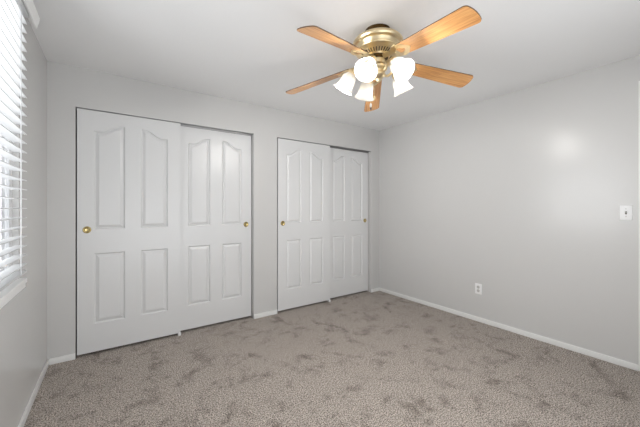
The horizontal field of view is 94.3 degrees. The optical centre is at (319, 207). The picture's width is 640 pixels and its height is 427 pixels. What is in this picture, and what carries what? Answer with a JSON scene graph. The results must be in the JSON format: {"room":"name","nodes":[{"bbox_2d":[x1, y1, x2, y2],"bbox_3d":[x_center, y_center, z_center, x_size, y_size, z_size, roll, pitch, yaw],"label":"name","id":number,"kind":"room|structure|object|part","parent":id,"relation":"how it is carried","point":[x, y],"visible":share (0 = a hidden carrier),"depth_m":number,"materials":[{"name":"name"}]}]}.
{"room":"empty bedroom","nodes":[
{"label":"empty bedroom","id":0,"kind":"room"},
{"bbox_2d":[0,17,46,426],"bbox_3d":[-1.176,0.040,0.820,0.120,2.440,3.710,0,0,-35],"label":"wall","id":1,"kind":"structure","parent":0,"point":[23,320],"depth_m":1.90,"materials":[{"name":"grey paint"}]},
{"bbox_2d":[0,124,26,308],"bbox_3d":[-1.323,-0.330,1.079,0.130,1.560,1.423,0,0,-35],"label":"window","id":2,"kind":"structure","parent":1,"relation":"in","point":[14,288],"depth_m":1.59,"materials":[{"name":"white plastic"}]},
{"bbox_3d":[-1.353,-0.345,1.060,0.040,1.430,1.285,0,0,-35],"label":"sash","id":3,"kind":"part","parent":2,"relation":"part of","materials":[{"name":"white plastic"}]},
{"bbox_3d":[-1.303,0.423,1.093,0.080,0.053,1.423,0,0,-35],"label":"sill","id":4,"kind":"part","parent":2,"relation":"part of","materials":[{"name":"white paint"}]},
{"bbox_2d":[0,0,39,291],"bbox_3d":[-1.272,-0.386,1.125,0.087,1.481,1.500,0,0,-35],"label":"window blind","id":5,"kind":"object","parent":2,"relation":"attached to","point":[12,12],"visible":1,"depth_m":1.47,"materials":[{"name":"grey plastic"}]},
{"bbox_3d":[-1.268,0.348,1.092,0.050,0.014,1.302,0,0,-35],"label":"rail","id":6,"kind":"part","parent":5,"relation":"part of","materials":[{"name":"grey plastic"}]},
{"bbox_3d":[-1.563,-0.355,1.515,0.056,1.410,0.015,0,0,-35],"label":"ladder cord","id":7,"kind":"part","parent":5,"relation":"part of","materials":[{"name":"white fabric"}]},
{"bbox_2d":[18,359,48,426],"bbox_3d":[-1.156,1.235,0.907,0.013,0.050,3.590,0,0,-35],"label":"baseboard","id":8,"kind":"structure","parent":1,"relation":"attached to","point":[35,391],"depth_m":1.92,"materials":[{"name":"white paint"}]},
{"bbox_2d":[47,61,378,358],"bbox_3d":[-0.675,0.040,3.503,4.008,2.440,0.120,0,0,-35],"label":"wall","id":9,"kind":"structure","parent":0,"point":[69,87],"depth_m":2.89,"materials":[{"name":"grey paint"}]},
{"bbox_2d":[77,108,180,354],"bbox_3d":[-1.719,0.200,2.728,0.798,2.077,0.042,0,0,-35],"label":"sliding closet door","id":10,"kind":"structure","parent":9,"relation":"in","point":[129,167],"depth_m":2.68,"materials":[{"name":"white paint"}]},
{"bbox_3d":[-1.983,0.186,2.524,0.060,0.060,0.008,0,0,-35],"label":"cup pull","id":11,"kind":"part","parent":10,"relation":"part of","materials":[{"name":"gold metal"}]},
{"bbox_3d":[-1.858,-0.274,2.623,0.203,0.896,0.010,0,0,-35],"label":"raised panel","id":12,"kind":"part","parent":10,"relation":"part of","materials":[{"name":"white paint"}]},
{"bbox_3d":[-1.858,0.695,2.623,0.203,0.586,0.010,0,0,-35],"label":"raised panel","id":13,"kind":"part","parent":10,"relation":"part of","materials":[{"name":"white paint"}]},
{"bbox_3d":[-1.573,-0.274,2.822,0.203,0.896,0.010,0,0,-35],"label":"raised panel","id":14,"kind":"part","parent":10,"relation":"part of","materials":[{"name":"white paint"}]},
{"bbox_3d":[-1.573,0.695,2.822,0.203,0.586,0.010,0,0,-35],"label":"raised panel","id":15,"kind":"part","parent":10,"relation":"part of","materials":[{"name":"white paint"}]},
{"bbox_2d":[76,107,252,135],"bbox_3d":[-1.429,-0.832,2.970,1.565,0.030,0.100,0,0,-35],"label":"trim","id":16,"kind":"structure","parent":9,"relation":"attached to","point":[182,124],"depth_m":3.07,"materials":[{"name":"silver metal"}]},
{"bbox_2d":[49,288,378,364],"bbox_3d":[-0.637,1.235,3.448,3.742,0.050,0.013,0,0,-35],"label":"baseboard","id":17,"kind":"structure","parent":9,"relation":"attached to","point":[69,357],"depth_m":2.46,"materials":[{"name":"white paint"}]},
{"bbox_2d":[181,126,250,330],"bbox_3d":[-1.123,0.200,3.200,0.790,2.077,0.042,0,0,-35],"label":"sliding closet door","id":18,"kind":"structure","parent":9,"relation":"in","point":[215,165],"depth_m":3.17,"materials":[{"name":"white paint"}]},
{"bbox_3d":[-1.260,-0.274,3.097,0.199,0.896,0.010,0,0,-35],"label":"raised panel","id":19,"kind":"part","parent":18,"relation":"part of","materials":[{"name":"white paint"}]},
{"bbox_3d":[-1.260,0.695,3.097,0.199,0.586,0.010,0,0,-35],"label":"raised panel","id":20,"kind":"part","parent":18,"relation":"part of","materials":[{"name":"white paint"}]},
{"bbox_3d":[-0.979,-0.274,3.293,0.199,0.896,0.010,0,0,-35],"label":"raised panel","id":21,"kind":"part","parent":18,"relation":"part of","materials":[{"name":"white paint"}]},
{"bbox_3d":[-0.979,0.695,3.293,0.199,0.586,0.010,0,0,-35],"label":"raised panel","id":22,"kind":"part","parent":18,"relation":"part of","materials":[{"name":"white paint"}]},
{"bbox_2d":[277,138,329,310],"bbox_3d":[-0.192,0.200,3.791,0.779,2.077,0.042,0,0,-35],"label":"sliding closet door","id":23,"kind":"structure","parent":9,"relation":"in","point":[303,168],"depth_m":3.76,"materials":[{"name":"white paint"}]},
{"bbox_3d":[-0.327,-0.274,3.689,0.194,0.896,0.010,0,0,-35],"label":"raised panel","id":24,"kind":"part","parent":23,"relation":"part of","materials":[{"name":"white paint"}]},
{"bbox_3d":[-0.327,0.695,3.689,0.194,0.586,0.010,0,0,-35],"label":"raised panel","id":25,"kind":"part","parent":23,"relation":"part of","materials":[{"name":"white paint"}]},
{"bbox_3d":[-0.050,-0.274,3.882,0.194,0.896,0.010,0,0,-35],"label":"raised panel","id":26,"kind":"part","parent":23,"relation":"part of","materials":[{"name":"white paint"}]},
{"bbox_3d":[-0.050,0.695,3.882,0.194,0.586,0.010,0,0,-35],"label":"raised panel","id":27,"kind":"part","parent":23,"relation":"part of","materials":[{"name":"white paint"}]},
{"bbox_2d":[277,137,370,152],"bbox_3d":[0.094,-0.832,4.031,1.549,0.030,0.100,0,0,-35],"label":"trim","id":28,"kind":"structure","parent":9,"relation":"attached to","point":[331,146],"depth_m":4.14,"materials":[{"name":"silver metal"}]},
{"bbox_2d":[330,148,367,297],"bbox_3d":[0.394,0.200,4.257,0.780,2.077,0.042,0,0,-35],"label":"sliding closet door","id":29,"kind":"structure","parent":9,"relation":"in","point":[348,169],"depth_m":4.25,"materials":[{"name":"white paint"}]},
{"bbox_3d":[0.259,-0.274,4.155,0.194,0.896,0.010,0,0,-35],"label":"raised panel","id":30,"kind":"part","parent":29,"relation":"part of","materials":[{"name":"white paint"}]},
{"bbox_3d":[0.259,0.695,4.155,0.194,0.586,0.010,0,0,-35],"label":"raised panel","id":31,"kind":"part","parent":29,"relation":"part of","materials":[{"name":"white paint"}]},
{"bbox_3d":[0.537,-0.274,4.348,0.194,0.896,0.010,0,0,-35],"label":"raised panel","id":32,"kind":"part","parent":29,"relation":"part of","materials":[{"name":"white paint"}]},
{"bbox_3d":[0.537,0.695,4.348,0.194,0.586,0.010,0,0,-35],"label":"raised panel","id":33,"kind":"part","parent":29,"relation":"part of","materials":[{"name":"white paint"}]},
{"bbox_2d":[24,291,639,426],"bbox_3d":[0.177,1.310,2.280,4.008,0.100,4.560,0,0,-35],"label":"floor","id":34,"kind":"structure","parent":0,"point":[364,358],"depth_m":2.23,"materials":[{"name":"carpet"}]},
{"bbox_2d":[28,0,639,130],"bbox_3d":[0.177,-1.230,2.280,4.008,0.100,4.560,0,0,-35],"label":"ceiling","id":35,"kind":"structure","parent":0,"point":[247,51],"depth_m":2.14,"materials":[{"name":"white paint"}]},
{"bbox_2d":[286,5,481,111],"bbox_3d":[0.394,-0.916,1.940,1.331,0.528,1.308,0,0,-35],"label":"ceiling fan","id":36,"kind":"object","parent":35,"relation":"hanging from","point":[380,44],"visible":1,"depth_m":1.85,"materials":[{"name":"brown wood"}]},
{"bbox_3d":[-0.017,-0.915,2.163,0.508,0.006,0.135,-10,9,24],"label":"fan blade","id":37,"kind":"part","parent":36,"relation":"part of","materials":[{"name":"brown wood"}]},
{"bbox_3d":[0.087,-0.928,1.655,0.135,0.006,0.508,17,19,39],"label":"fan blade","id":38,"kind":"part","parent":36,"relation":"part of","materials":[{"name":"brown wood"}]},
{"bbox_3d":[0.190,-0.875,2.052,0.145,0.128,0.145,33,11,17],"label":"lamp shade","id":39,"kind":"part","parent":36,"relation":"part of","materials":[{"name":"white glass"}]},
{"bbox_3d":[0.267,-0.926,2.031,0.168,0.074,0.072,0,0,13],"label":"lamp arm","id":40,"kind":"part","parent":36,"relation":"part of","materials":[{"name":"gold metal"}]},
{"bbox_3d":[0.340,-0.870,2.177,0.145,0.128,0.145,0,38,-13],"label":"lamp shade","id":41,"kind":"part","parent":36,"relation":"part of","materials":[{"name":"white glass"}]},
{"bbox_3d":[0.294,-0.865,1.810,0.145,0.145,0.128,0,44,28],"label":"lamp shade","id":42,"kind":"part","parent":36,"relation":"part of","materials":[{"name":"white glass"}]},
{"bbox_3d":[0.302,-0.881,1.825,0.047,0.047,0.080,0,44,28],"label":"light bulb","id":43,"kind":"part","parent":36,"relation":"part of","materials":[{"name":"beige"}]},
{"bbox_3d":[0.434,-0.916,2.420,0.135,0.006,0.508,-13,-10,4],"label":"fan blade","id":44,"kind":"part","parent":36,"relation":"part of","materials":[{"name":"brown wood"}]},
{"bbox_3d":[0.438,-0.907,1.882,0.073,0.068,0.141,0,0,-35],"label":"lamp arm","id":45,"kind":"part","parent":36,"relation":"part of","materials":[{"name":"gold metal"}]},
{"bbox_3d":[0.498,-0.926,2.042,0.169,0.074,0.072,0,0,-35],"label":"lamp arm","id":46,"kind":"part","parent":36,"relation":"part of","materials":[{"name":"gold metal"}]},
{"bbox_3d":[0.473,-0.881,1.828,0.047,0.047,0.080,0,44,-30],"label":"light bulb","id":47,"kind":"part","parent":36,"relation":"part of","materials":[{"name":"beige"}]},
{"bbox_3d":[0.482,-0.865,1.813,0.145,0.145,0.128,0,44,-30],"label":"lamp shade","id":48,"kind":"part","parent":36,"relation":"part of","materials":[{"name":"white glass"}]},
{"bbox_3d":[0.564,-0.875,2.085,0.145,0.128,0.145,-35,17,-25],"label":"lamp shade","id":49,"kind":"part","parent":36,"relation":"part of","materials":[{"name":"white glass"}]},
{"bbox_3d":[0.604,-0.937,1.597,0.135,0.006,0.508,15,-2,-30],"label":"fan blade","id":50,"kind":"part","parent":36,"relation":"part of","materials":[{"name":"brown wood"}]},
{"bbox_3d":[0.818,-0.930,2.070,0.508,0.006,0.135,7,-15,-12],"label":"fan blade","id":51,"kind":"part","parent":36,"relation":"part of","materials":[{"name":"brown wood"}]},
{"bbox_2d":[379,55,639,363],"bbox_3d":[2.015,0.040,3.042,0.120,2.440,3.710,0,0,-35],"label":"wall","id":52,"kind":"structure","parent":0,"point":[519,195],"depth_m":2.91,"materials":[{"name":"grey paint"}]},
{"bbox_2d":[475,283,481,294],"bbox_3d":[1.759,0.898,3.296,0.009,0.116,0.072,0,0,-35],"label":"wall outlet","id":53,"kind":"object","parent":52,"relation":"attached to","point":[478,287],"visible":1,"depth_m":3.29,"materials":[{"name":"white plastic"}]},
{"bbox_2d":[379,287,637,370],"bbox_3d":[1.679,1.235,3.408,0.013,0.050,2.725,0,0,-35],"label":"baseboard","id":54,"kind":"structure","parent":52,"relation":"attached to","point":[633,366],"depth_m":2.88,"materials":[{"name":"white paint"}]},
{"bbox_2d":[620,205,632,219],"bbox_3d":[2.415,0.037,2.343,0.022,0.116,0.072,0,0,-35],"label":"light switch","id":55,"kind":"object","parent":52,"relation":"attached to","point":[626,211],"visible":1,"depth_m":2.34,"materials":[{"name":"white plastic"}]},
{"bbox_2d":[638,81,639,370],"bbox_3d":[2.705,0.140,1.939,0.008,2.240,0.860,0,0,-35],"label":"trim","id":56,"kind":"structure","parent":52,"relation":"attached to","point":[639,81],"depth_m":2.28,"materials":[{"name":"white paint"}]}
]}

